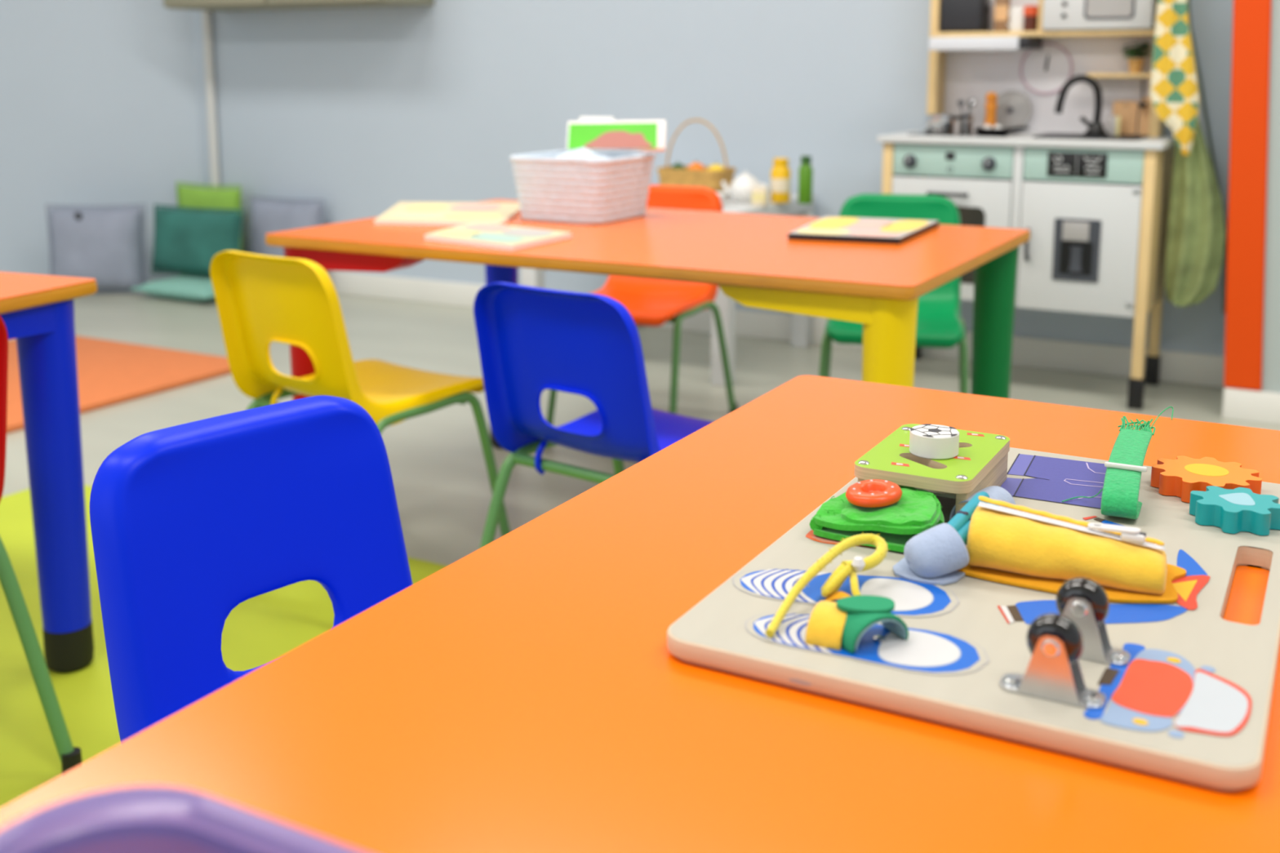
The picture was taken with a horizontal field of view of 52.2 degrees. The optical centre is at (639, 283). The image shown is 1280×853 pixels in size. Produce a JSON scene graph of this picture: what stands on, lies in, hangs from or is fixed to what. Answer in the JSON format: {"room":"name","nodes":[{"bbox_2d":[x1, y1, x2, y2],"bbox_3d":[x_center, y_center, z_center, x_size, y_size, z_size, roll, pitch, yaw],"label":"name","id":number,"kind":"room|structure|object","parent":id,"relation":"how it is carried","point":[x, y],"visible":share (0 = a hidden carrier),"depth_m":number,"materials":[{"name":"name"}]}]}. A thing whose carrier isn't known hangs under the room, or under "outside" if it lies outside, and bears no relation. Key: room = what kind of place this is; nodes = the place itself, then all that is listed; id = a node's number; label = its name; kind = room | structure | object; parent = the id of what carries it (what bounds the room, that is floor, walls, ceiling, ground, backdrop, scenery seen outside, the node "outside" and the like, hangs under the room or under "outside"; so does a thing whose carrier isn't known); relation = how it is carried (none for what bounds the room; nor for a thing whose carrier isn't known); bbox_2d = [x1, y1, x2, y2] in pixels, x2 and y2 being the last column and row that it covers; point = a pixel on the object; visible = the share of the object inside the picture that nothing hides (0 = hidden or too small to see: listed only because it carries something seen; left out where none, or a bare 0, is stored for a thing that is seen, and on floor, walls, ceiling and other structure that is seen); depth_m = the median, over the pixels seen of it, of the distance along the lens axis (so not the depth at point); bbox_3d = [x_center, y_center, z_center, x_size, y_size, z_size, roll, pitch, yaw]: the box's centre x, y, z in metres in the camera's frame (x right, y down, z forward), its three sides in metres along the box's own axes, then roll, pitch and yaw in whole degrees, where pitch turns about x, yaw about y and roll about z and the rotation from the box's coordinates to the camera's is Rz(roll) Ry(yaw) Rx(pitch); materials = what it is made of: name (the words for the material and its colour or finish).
{"room":"children's room","nodes":[
{"label":"children's room","id":0,"kind":"room"},
{"bbox_2d":[0,0,200,280],"bbox_3d":[-3.191,-1.220,4.885,2.900,2.500,0.100,-2,9,-9],"label":"wall","id":1,"kind":"structure","parent":0,"point":[98,101],"depth_m":5.10,"materials":[{"name":"paint"}]},
{"bbox_2d":[0,786,364,852],"bbox_3d":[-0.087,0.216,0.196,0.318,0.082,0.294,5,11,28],"label":"chair","id":2,"kind":"object","parent":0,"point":[136,819],"visible":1,"depth_m":0.36,"materials":[{"name":"purple plastic"}]},
{"bbox_2d":[1,280,1279,565],"bbox_3d":[-1.736,0.663,1.432,8.700,0.100,7.023,5,11,28],"label":"floor","id":3,"kind":"structure","parent":0,"point":[443,493],"depth_m":3.40,"materials":[{"name":"plastic"}]},
{"bbox_2d":[45,203,148,293],"bbox_3d":[-2.042,-0.127,4.915,0.368,0.342,0.159,-1,9,-7],"label":"cushion","id":4,"kind":"object","parent":3,"relation":"on","point":[104,245],"visible":0.86,"depth_m":4.85,"materials":[{"name":"grey fabric"}]},
{"bbox_2d":[6,335,231,433],"bbox_3d":[-1.733,0.270,3.463,0.880,0.018,1.055,5,11,28],"label":"foam mat","id":5,"kind":"object","parent":3,"relation":"on","point":[109,372],"visible":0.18,"depth_m":3.58,"materials":[{"name":"orange rubber"}]},
{"bbox_2d":[131,275,215,301],"bbox_3d":[-1.649,0.017,4.845,0.387,0.072,0.268,5,11,28],"label":"cushion","id":6,"kind":"object","parent":3,"relation":"on","point":[188,287],"visible":0.7,"depth_m":4.75,"materials":[{"name":"teal fabric"}]},
{"bbox_2d":[151,204,243,277],"bbox_3d":[-1.657,-0.154,4.876,0.436,0.261,0.136,5,11,28],"label":"cushion","id":7,"kind":"object","parent":6,"relation":"on","point":[187,241],"visible":0.86,"depth_m":4.82,"materials":[{"name":"teal fabric"}]},
{"bbox_2d":[176,181,242,275],"bbox_3d":[-1.685,-0.190,5.112,0.348,0.402,0.074,5,11,28],"label":"cushion","id":8,"kind":"object","parent":3,"relation":"on","point":[187,196],"visible":0.25,"depth_m":5.06,"materials":[{"name":"green fabric"}]},
{"bbox_2d":[0,484,447,808],"bbox_3d":[-0.846,0.570,1.690,1.598,0.001,1.450,5,11,28],"label":"foam mat","id":9,"kind":"object","parent":3,"relation":"on","point":[262,628],"visible":0.02,"depth_m":1.90,"materials":[{"name":"yellow rubber"}]},
{"bbox_2d":[0,316,82,774],"bbox_3d":[-0.941,0.308,1.465,0.435,0.589,0.366,5,11,28],"label":"chair","id":10,"kind":"object","parent":9,"relation":"on","point":[70,757],"visible":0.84,"depth_m":1.54,"materials":[{"name":"red plastic"}]},
{"bbox_2d":[0,271,97,672],"bbox_3d":[-1.428,0.283,1.734,1.198,0.550,0.702,4,10,21],"label":"table","id":11,"kind":"object","parent":9,"relation":"on","point":[37,311],"visible":1,"depth_m":1.78,"materials":[{"name":"blue metal"}]},
{"bbox_2d":[89,395,413,742],"bbox_3d":[-0.193,0.401,1.004,0.409,0.554,0.344,8,12,41],"label":"chair","id":12,"kind":"object","parent":3,"relation":"on","point":[191,522],"visible":0.48,"depth_m":1.04,"materials":[{"name":"blue plastic"}]},
{"bbox_2d":[250,195,324,257],"bbox_3d":[-1.339,-0.141,4.927,0.368,0.366,0.126,5,11,28],"label":"cushion","id":13,"kind":"object","parent":3,"relation":"on","point":[267,216],"visible":0.45,"depth_m":4.88,"materials":[{"name":"grey fabric"}]},
{"bbox_2d":[209,250,510,536],"bbox_3d":[-0.465,0.207,2.175,0.346,0.558,0.412,6,11,34],"label":"chair","id":14,"kind":"object","parent":3,"relation":"on","point":[261,300],"visible":0.92,"depth_m":2.06,"materials":[{"name":"yellow plastic"}]},
{"bbox_2d":[473,282,713,547],"bbox_3d":[-0.008,0.257,1.867,0.346,0.558,0.412,7,12,36],"label":"chair","id":15,"kind":"object","parent":3,"relation":"on","point":[531,340],"visible":0.68,"depth_m":1.74,"materials":[{"name":"blue plastic"}]},
{"bbox_2d":[0,375,1279,852],"bbox_3d":[0.175,0.468,0.620,0.690,0.550,1.170,5,11,28],"label":"table","id":16,"kind":"object","parent":3,"relation":"on","point":[527,693],"visible":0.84,"depth_m":0.58,"materials":[{"name":"orange laminate"}]},
{"bbox_2d":[666,406,1279,791],"bbox_3d":[0.228,0.137,0.759,0.269,0.057,0.426,5,11,28],"label":"board","id":17,"kind":"object","parent":16,"relation":"on","point":[971,580],"visible":1,"depth_m":0.67,"materials":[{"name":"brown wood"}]},
{"bbox_2d":[805,529,875,547],"bbox_3d":[0.126,0.152,0.768,0.058,0.001,0.020,4,10,25],"label":"print","id":18,"kind":"object","parent":17,"relation":"on","point":[814,538],"depth_m":0.77,"materials":[{"name":"orange paint"}]},
{"bbox_2d":[732,568,959,617],"bbox_3d":[0.108,0.164,0.694,0.120,0.001,0.054,2,9,11],"label":"print","id":19,"kind":"object","parent":17,"relation":"on","point":[916,593],"depth_m":0.69,"materials":[{"name":"blue paint"}]},
{"bbox_2d":[744,612,989,675],"bbox_3d":[0.109,0.173,0.636,0.119,0.001,0.052,5,11,28],"label":"print","id":20,"kind":"object","parent":17,"relation":"on","point":[910,645],"depth_m":0.63,"materials":[{"name":"blue paint"}]},
{"bbox_2d":[891,462,909,466],"bbox_3d":[0.163,0.114,0.819,0.013,0.001,0.005,4,10,22],"label":"print","id":21,"kind":"object","parent":17,"relation":"on","point":[893,464],"depth_m":0.82,"materials":[{"name":"red paint"}]},
{"bbox_2d":[899,444,909,447],"bbox_3d":[0.177,0.107,0.859,0.013,0.001,0.005,4,10,22],"label":"print","id":22,"kind":"object","parent":17,"relation":"on","point":[900,445],"depth_m":0.86,"materials":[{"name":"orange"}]},
{"bbox_2d":[910,423,957,436],"bbox_3d":[0.189,0.095,0.840,0.031,0.001,0.030,5,11,28],"label":"print","id":23,"kind":"object","parent":17,"relation":"on","point":[926,429],"depth_m":0.84,"materials":[{"name":"grey paint"}]},
{"bbox_2d":[953,456,971,460],"bbox_3d":[0.205,0.111,0.832,0.013,0.001,0.005,4,10,22],"label":"print","id":24,"kind":"object","parent":17,"relation":"on","point":[955,458],"depth_m":0.83,"materials":[{"name":"red paint"}]},
{"bbox_2d":[967,432,984,436],"bbox_3d":[0.228,0.103,0.885,0.013,0.001,0.005,4,10,22],"label":"print","id":25,"kind":"object","parent":17,"relation":"on","point":[969,434],"depth_m":0.88,"materials":[{"name":"red paint"}]},
{"bbox_2d":[997,515,1210,624],"bbox_3d":[0.261,0.160,0.718,0.093,0.001,0.187,5,11,28],"label":"print","id":26,"kind":"object","parent":17,"relation":"on","point":[1026,592],"depth_m":0.69,"materials":[{"name":"blue"}]},
{"bbox_2d":[1084,643,1251,737],"bbox_3d":[0.238,0.182,0.582,0.063,0.001,0.089,5,11,28],"label":"print","id":27,"kind":"object","parent":17,"relation":"on","point":[1131,690],"depth_m":0.58,"materials":[{"name":"blue"}]},
{"bbox_2d":[546,184,737,425],"bbox_3d":[0.004,0.067,3.036,0.346,0.558,0.412,4,10,22],"label":"chair","id":28,"kind":"object","parent":3,"relation":"on","point":[650,302],"visible":0.51,"depth_m":3.09,"materials":[{"name":"orange plastic"}]},
{"bbox_2d":[265,199,1030,448],"bbox_3d":[0.022,0.179,2.376,1.175,0.550,0.719,5,11,28],"label":"table","id":29,"kind":"object","parent":3,"relation":"on","point":[752,259],"visible":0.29,"depth_m":2.11,"materials":[{"name":"orange laminate"}]},
{"bbox_2d":[373,201,520,226],"bbox_3d":[-0.384,-0.139,2.586,0.275,0.008,0.383,0,9,3],"label":"book","id":30,"kind":"object","parent":29,"relation":"on","point":[403,213],"visible":0.98,"depth_m":2.55,"materials":[{"name":"beige paper"}]},
{"bbox_2d":[424,222,571,250],"bbox_3d":[-0.253,-0.083,2.239,0.281,0.010,0.183,8,12,39],"label":"board","id":31,"kind":"object","parent":29,"relation":"on","point":[501,237],"visible":1,"depth_m":2.19,"materials":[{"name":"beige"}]},
{"bbox_2d":[509,150,655,224],"bbox_3d":[-0.109,-0.191,2.548,0.220,0.125,0.238,5,11,28],"label":"storage basket","id":32,"kind":"object","parent":29,"relation":"on","point":[549,188],"visible":0.98,"depth_m":2.46,"materials":[{"name":"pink plastic"}]},
{"bbox_2d":[555,146,609,159],"bbox_3d":[-0.109,-0.203,2.546,0.160,0.130,0.178,5,11,28],"label":"cloth bundle","id":33,"kind":"object","parent":32,"relation":"in","point":[583,152],"visible":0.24,"depth_m":2.47,"materials":[{"name":"white fabric"}]},
{"bbox_2d":[566,120,666,151],"bbox_3d":[-0.046,-0.286,2.539,0.193,0.062,0.050,1,9,5],"label":"picture book","id":34,"kind":"object","parent":33,"relation":"on","point":[635,135],"visible":0.95,"depth_m":2.53,"materials":[{"name":"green paper"}]},
{"bbox_2d":[787,216,939,244],"bbox_3d":[0.402,-0.096,2.315,0.213,0.011,0.284,4,10,20],"label":"book","id":35,"kind":"object","parent":29,"relation":"on","point":[831,228],"visible":1,"depth_m":2.26,"materials":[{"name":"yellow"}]},
{"bbox_2d":[520,191,815,386],"bbox_3d":[0.093,-0.021,3.861,0.660,0.464,0.620,5,11,28],"label":"side table","id":36,"kind":"object","parent":3,"relation":"on","point":[802,325],"visible":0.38,"depth_m":3.62,"materials":[{"name":"white"}]},
{"bbox_2d":[656,119,735,197],"bbox_3d":[0.166,-0.368,3.833,0.212,0.228,0.142,5,11,28],"label":"wicker basket","id":37,"kind":"object","parent":36,"relation":"on","point":[712,180],"visible":0.73,"depth_m":3.79,"materials":[{"name":"beige wicker"}]},
{"bbox_2d":[671,161,685,168],"bbox_3d":[0.113,-0.333,3.857,0.048,0.052,0.048,5,11,28],"label":"lime","id":38,"kind":"object","parent":37,"relation":"in","point":[677,166],"visible":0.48,"depth_m":3.84,"materials":[{"name":"green plant"}]},
{"bbox_2d":[688,160,704,169],"bbox_3d":[0.165,-0.331,3.817,0.052,0.056,0.052,5,11,28],"label":"toy","id":39,"kind":"object","parent":37,"relation":"in","point":[695,166],"visible":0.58,"depth_m":3.80,"materials":[{"name":"orange plastic"}]},
{"bbox_2d":[706,162,724,170],"bbox_3d":[0.223,-0.327,3.809,0.058,0.050,0.046,5,11,28],"label":"lemon","id":40,"kind":"object","parent":37,"relation":"in","point":[716,166],"visible":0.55,"depth_m":3.79,"materials":[{"name":"yellow food"}]},
{"bbox_2d":[715,191,726,200],"bbox_3d":[0.192,-0.231,3.599,0.096,0.034,0.096,5,11,28],"label":"bowl","id":41,"kind":"object","parent":36,"relation":"on","point":[722,195],"visible":0.12,"depth_m":3.58,"materials":[{"name":"white ceramic"}]},
{"bbox_2d":[721,171,768,202],"bbox_3d":[0.297,-0.274,3.695,0.094,0.087,0.116,-4,10,-23],"label":"teapot","id":42,"kind":"object","parent":36,"relation":"on","point":[740,188],"visible":0.76,"depth_m":3.67,"materials":[{"name":"white ceramic"}]},
{"bbox_2d":[751,186,768,205],"bbox_3d":[0.331,-0.240,3.601,0.040,0.050,0.033,3,10,17],"label":"carton","id":43,"kind":"object","parent":36,"relation":"on","point":[759,194],"visible":1,"depth_m":3.59,"materials":[{"name":"beige"}]},
{"bbox_2d":[770,157,791,203],"bbox_3d":[0.397,-0.291,3.683,0.057,0.124,0.057,5,11,28],"label":"bottle","id":44,"kind":"object","parent":36,"relation":"on","point":[780,172],"visible":1,"depth_m":3.66,"materials":[{"name":"yellow plastic"}]},
{"bbox_2d":[797,155,813,204],"bbox_3d":[0.463,-0.290,3.647,0.040,0.134,0.040,5,11,28],"label":"bottle","id":45,"kind":"object","parent":36,"relation":"on","point":[805,171],"visible":1,"depth_m":3.63,"materials":[{"name":"green plastic"}]},
{"bbox_2d":[818,193,968,393],"bbox_3d":[0.548,0.105,2.805,0.346,0.558,0.412,2,10,12],"label":"chair","id":46,"kind":"object","parent":3,"relation":"on","point":[940,322],"visible":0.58,"depth_m":2.88,"materials":[{"name":"green plastic"}]},
{"bbox_2d":[876,0,1175,409],"bbox_3d":[1.019,-0.375,3.435,0.710,1.300,0.357,5,11,28],"label":"play kitchen","id":47,"kind":"object","parent":3,"relation":"on","point":[1094,204],"visible":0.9,"depth_m":3.35,"materials":[{"name":"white wood"}]},
{"bbox_2d":[924,114,970,133],"bbox_3d":[0.833,-0.433,3.534,0.129,0.051,0.084,5,11,28],"label":"saucepan","id":48,"kind":"object","parent":47,"relation":"on","point":[934,123],"visible":1,"depth_m":3.51,"materials":[{"name":"silver metal"}]},
{"bbox_2d":[940,0,990,31],"bbox_3d":[0.895,-0.744,3.578,0.124,0.110,0.090,5,11,28],"label":"toaster","id":49,"kind":"object","parent":47,"relation":"on","point":[956,15],"visible":0.94,"depth_m":3.54,"materials":[{"name":"black plastic"}]},
{"bbox_2d":[907,131,1022,137],"bbox_3d":[0.879,-0.404,3.524,0.260,0.003,0.220,5,11,28],"label":"cooktop","id":50,"kind":"object","parent":47,"relation":"in","point":[973,134],"depth_m":3.46,"materials":[{"name":"black"}]},
{"bbox_2d":[957,98,976,132],"bbox_3d":[0.893,-0.459,3.571,0.044,0.090,0.036,1,9,3],"label":"pot","id":51,"kind":"object","parent":47,"relation":"on","point":[966,125],"visible":0.97,"depth_m":3.56,"materials":[{"name":"metal"}]},
{"bbox_2d":[928,35,1032,51],"bbox_3d":[0.923,-0.647,3.530,0.237,0.035,0.180,5,11,28],"label":"hood","id":52,"kind":"object","parent":47,"relation":"attached to","point":[936,43],"depth_m":3.45,"materials":[{"name":"silver metal"}]},
{"bbox_2d":[983,92,997,127],"bbox_3d":[0.955,-0.466,3.553,0.038,0.109,0.038,5,11,28],"label":"pepper mill","id":53,"kind":"object","parent":47,"relation":"on","point":[991,105],"visible":0.81,"depth_m":3.54,"materials":[{"name":"orange wood"}]},
{"bbox_2d":[973,126,1028,134],"bbox_3d":[0.964,-0.408,3.465,0.152,0.024,0.098,5,11,28],"label":"frying pan","id":54,"kind":"object","parent":47,"relation":"on","point":[1004,131],"visible":0.96,"depth_m":3.44,"materials":[{"name":"black metal"}]},
{"bbox_2d":[983,124,991,128],"bbox_3d":[0.927,-0.413,3.479,0.022,0.022,0.021,5,11,28],"label":"egg","id":55,"kind":"object","parent":54,"relation":"in","point":[987,126],"visible":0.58,"depth_m":3.47,"materials":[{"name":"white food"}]},
{"bbox_2d":[993,124,1001,128],"bbox_3d":[0.949,-0.411,3.467,0.022,0.022,0.021,5,11,28],"label":"egg","id":56,"kind":"object","parent":54,"relation":"in","point":[996,126],"visible":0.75,"depth_m":3.46,"materials":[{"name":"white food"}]},
{"bbox_2d":[993,0,1010,31],"bbox_3d":[0.981,-0.732,3.535,0.036,0.100,0.041,4,10,23],"label":"toy box","id":57,"kind":"object","parent":47,"relation":"on","point":[1002,7],"visible":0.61,"depth_m":3.52,"materials":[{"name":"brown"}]},
{"bbox_2d":[995,90,1031,127],"bbox_3d":[1.017,-0.474,3.582,0.110,0.110,0.030,5,11,28],"label":"lid","id":58,"kind":"object","parent":47,"relation":"on","point":[1014,108],"visible":0.73,"depth_m":3.58,"materials":[{"name":"grey"}]},
{"bbox_2d":[1007,5,1024,31],"bbox_3d":[1.009,-0.709,3.502,0.058,0.066,0.046,-1,9,-3],"label":"mug","id":59,"kind":"object","parent":47,"relation":"on","point":[1016,13],"visible":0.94,"depth_m":3.48,"materials":[{"name":"white ceramic"}]},
{"bbox_2d":[876,130,1175,150],"bbox_3d":[1.022,-0.379,3.439,0.710,0.018,0.346,5,11,28],"label":"countertop","id":60,"kind":"structure","parent":47,"relation":"on","point":[1161,143],"depth_m":3.29,"materials":[{"name":"white"}]},
{"bbox_2d":[1022,5,1038,31],"bbox_3d":[1.044,-0.707,3.487,0.043,0.067,0.043,5,11,28],"label":"jar","id":61,"kind":"object","parent":47,"relation":"on","point":[1030,13],"visible":0.87,"depth_m":3.47,"materials":[{"name":"brown glass"}]},
{"bbox_2d":[1018,36,1042,48],"bbox_3d":[1.040,-0.639,3.471,0.025,0.030,0.170,5,11,28],"label":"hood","id":62,"kind":"object","parent":47,"relation":"attached to","point":[1024,42],"depth_m":3.42,"materials":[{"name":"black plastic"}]},
{"bbox_2d":[936,29,1155,37],"bbox_3d":[1.080,-0.665,3.484,0.560,0.014,0.107,5,11,28],"label":"shelf","id":63,"kind":"object","parent":47,"relation":"attached to","point":[1040,33],"depth_m":3.43,"materials":[{"name":"brown wood"}]},
{"bbox_2d":[1019,42,1072,94],"bbox_3d":[1.103,-0.582,3.543,0.139,0.139,0.006,5,11,28],"label":"wall clock","id":64,"kind":"object","parent":47,"relation":"attached to","point":[1045,70],"visible":0.94,"depth_m":3.54,"materials":[{"name":"white plastic"}]},
{"bbox_2d":[1052,217,1101,282],"bbox_3d":[1.091,-0.083,3.262,0.111,0.156,0.018,5,11,28],"label":"dispenser","id":65,"kind":"object","parent":47,"relation":"on","point":[1076,242],"depth_m":3.26,"materials":[{"name":"black plastic"}]},
{"bbox_2d":[1054,74,1107,136],"bbox_3d":[1.159,-0.465,3.415,0.132,0.160,0.062,5,11,28],"label":"tap","id":66,"kind":"object","parent":47,"relation":"on","point":[1095,128],"depth_m":3.40,"materials":[{"name":"black metal"}]},
{"bbox_2d":[1032,133,1148,140],"bbox_3d":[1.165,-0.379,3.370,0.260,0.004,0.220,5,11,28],"label":"sink","id":67,"kind":"object","parent":47,"relation":"in","point":[1099,136],"depth_m":3.37,"materials":[{"name":"black plastic"}]},
{"bbox_2d":[1042,0,1156,31],"bbox_3d":[1.199,-0.734,3.397,0.270,0.147,0.120,5,11,28],"label":"microwave","id":68,"kind":"object","parent":47,"relation":"in","point":[1057,15],"depth_m":3.35,"materials":[{"name":"grey plastic"}]},
{"bbox_2d":[1107,115,1120,135],"bbox_3d":[1.242,-0.413,3.419,0.030,0.052,0.024,4,10,23],"label":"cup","id":69,"kind":"object","parent":47,"relation":"on","point":[1114,122],"visible":1,"depth_m":3.41,"materials":[{"name":"grey ceramic"}]},
{"bbox_2d":[1086,73,1151,77],"bbox_3d":[1.262,-0.545,3.423,0.165,0.011,0.072,5,11,28],"label":"shelf","id":70,"kind":"object","parent":47,"relation":"attached to","point":[1093,75],"depth_m":3.39,"materials":[{"name":"brown wood"}]},
{"bbox_2d":[1112,101,1137,134],"bbox_3d":[1.282,-0.436,3.451,0.062,0.090,0.017,5,11,28],"label":"chopping board","id":71,"kind":"object","parent":47,"relation":"on","point":[1129,114],"visible":0.9,"depth_m":3.44,"materials":[{"name":"beige wood"}]},
{"bbox_2d":[1121,41,1152,73],"bbox_3d":[1.287,-0.587,3.389,0.076,0.081,0.073,-5,10,-27],"label":"potted plant","id":72,"kind":"object","parent":47,"relation":"on","point":[1135,64],"visible":1,"depth_m":3.38,"materials":[{"name":"green plant"}]},
{"bbox_2d":[1137,78,1147,108],"bbox_3d":[1.304,-0.493,3.384,0.026,0.078,0.026,5,11,28],"label":"ladle","id":73,"kind":"object","parent":47,"relation":"hanging from","point":[1141,105],"visible":1,"depth_m":3.38,"materials":[{"name":"black plastic"}]},
{"bbox_2d":[1137,102,1147,108],"bbox_3d":[1.304,-0.461,3.389,0.026,0.014,0.026,5,11,28],"label":"bowl","id":74,"kind":"object","parent":73,"relation":"on","point":[1141,105],"depth_m":3.38,"materials":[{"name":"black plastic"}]},
{"bbox_2d":[1137,97,1151,135],"bbox_3d":[1.319,-0.434,3.408,0.030,0.100,0.018,5,11,28],"label":"chopping board","id":75,"kind":"object","parent":47,"relation":"on","point":[1144,113],"visible":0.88,"depth_m":3.40,"materials":[{"name":"beige wood"}]},
{"bbox_2d":[1150,0,1199,155],"bbox_3d":[1.310,-0.600,3.178,0.114,0.572,0.022,5,11,28],"label":"tea towel","id":76,"kind":"object","parent":47,"relation":"hanging from","point":[1174,89],"visible":1,"depth_m":3.19,"materials":[{"name":"fabric"}]},
{"bbox_2d":[1164,119,1225,306],"bbox_3d":[1.393,-0.176,3.263,0.133,0.475,0.054,5,11,28],"label":"drawstring bag","id":77,"kind":"object","parent":47,"relation":"hanging from","point":[1196,231],"visible":0.93,"depth_m":3.26,"materials":[{"name":"green fabric"}]},
{"bbox_2d":[191,0,1233,355],"bbox_3d":[1.007,-1.015,3.634,6.235,2.500,0.100,5,11,28],"label":"wall","id":78,"kind":"structure","parent":0,"point":[364,112],"depth_m":4.32,"materials":[{"name":"paint"}]},
{"bbox_2d":[201,10,220,188],"bbox_3d":[-1.670,-1.239,4.999,0.035,2.460,0.036,5,11,28],"label":"trim","id":79,"kind":"structure","parent":78,"relation":"attached to","point":[206,15],"depth_m":5.07,"materials":[{"name":"white"}]},
{"bbox_2d":[163,0,434,11],"bbox_3d":[-1.230,-1.330,4.596,1.020,0.700,0.288,5,11,28],"label":"upper cabinet","id":80,"kind":"object","parent":78,"relation":"attached to","point":[197,5],"visible":1,"depth_m":4.58,"materials":[{"name":"beige"}]},
{"bbox_2d":[328,270,1225,387],"bbox_3d":[-0.070,0.091,4.348,3.830,0.085,0.013,5,11,28],"label":"baseboard","id":81,"kind":"structure","parent":78,"relation":"attached to","point":[1176,366],"depth_m":3.84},
{"bbox_2d":[1187,0,1226,313],"bbox_3d":[1.471,-0.519,3.392,0.173,1.200,0.008,5,11,28],"label":"power cable","id":82,"kind":"object","parent":78,"relation":"attached to","point":[1193,45],"visible":0.75,"depth_m":3.40,"materials":[{"name":"grey plastic"}]},
{"bbox_2d":[1225,0,1279,393],"bbox_3d":[2.521,-0.840,2.569,2.543,2.500,0.338,5,11,28],"label":"wall","id":83,"kind":"structure","parent":0,"point":[1271,329],"depth_m":3.06,"materials":[{"name":"paint"}]},
{"bbox_2d":[1223,0,1271,391],"bbox_3d":[1.404,-0.921,2.974,0.187,2.372,0.012,5,11,28],"label":"trim","id":84,"kind":"structure","parent":83,"relation":"attached to","point":[1251,19],"depth_m":3.07,"materials":[{"name":"orange paint"}]},
{"bbox_2d":[1222,387,1279,425],"bbox_3d":[2.483,0.385,2.587,2.437,0.076,0.016,5,11,28],"label":"baseboard","id":85,"kind":"structure","parent":83,"relation":"attached to","point":[1238,404],"depth_m":3.13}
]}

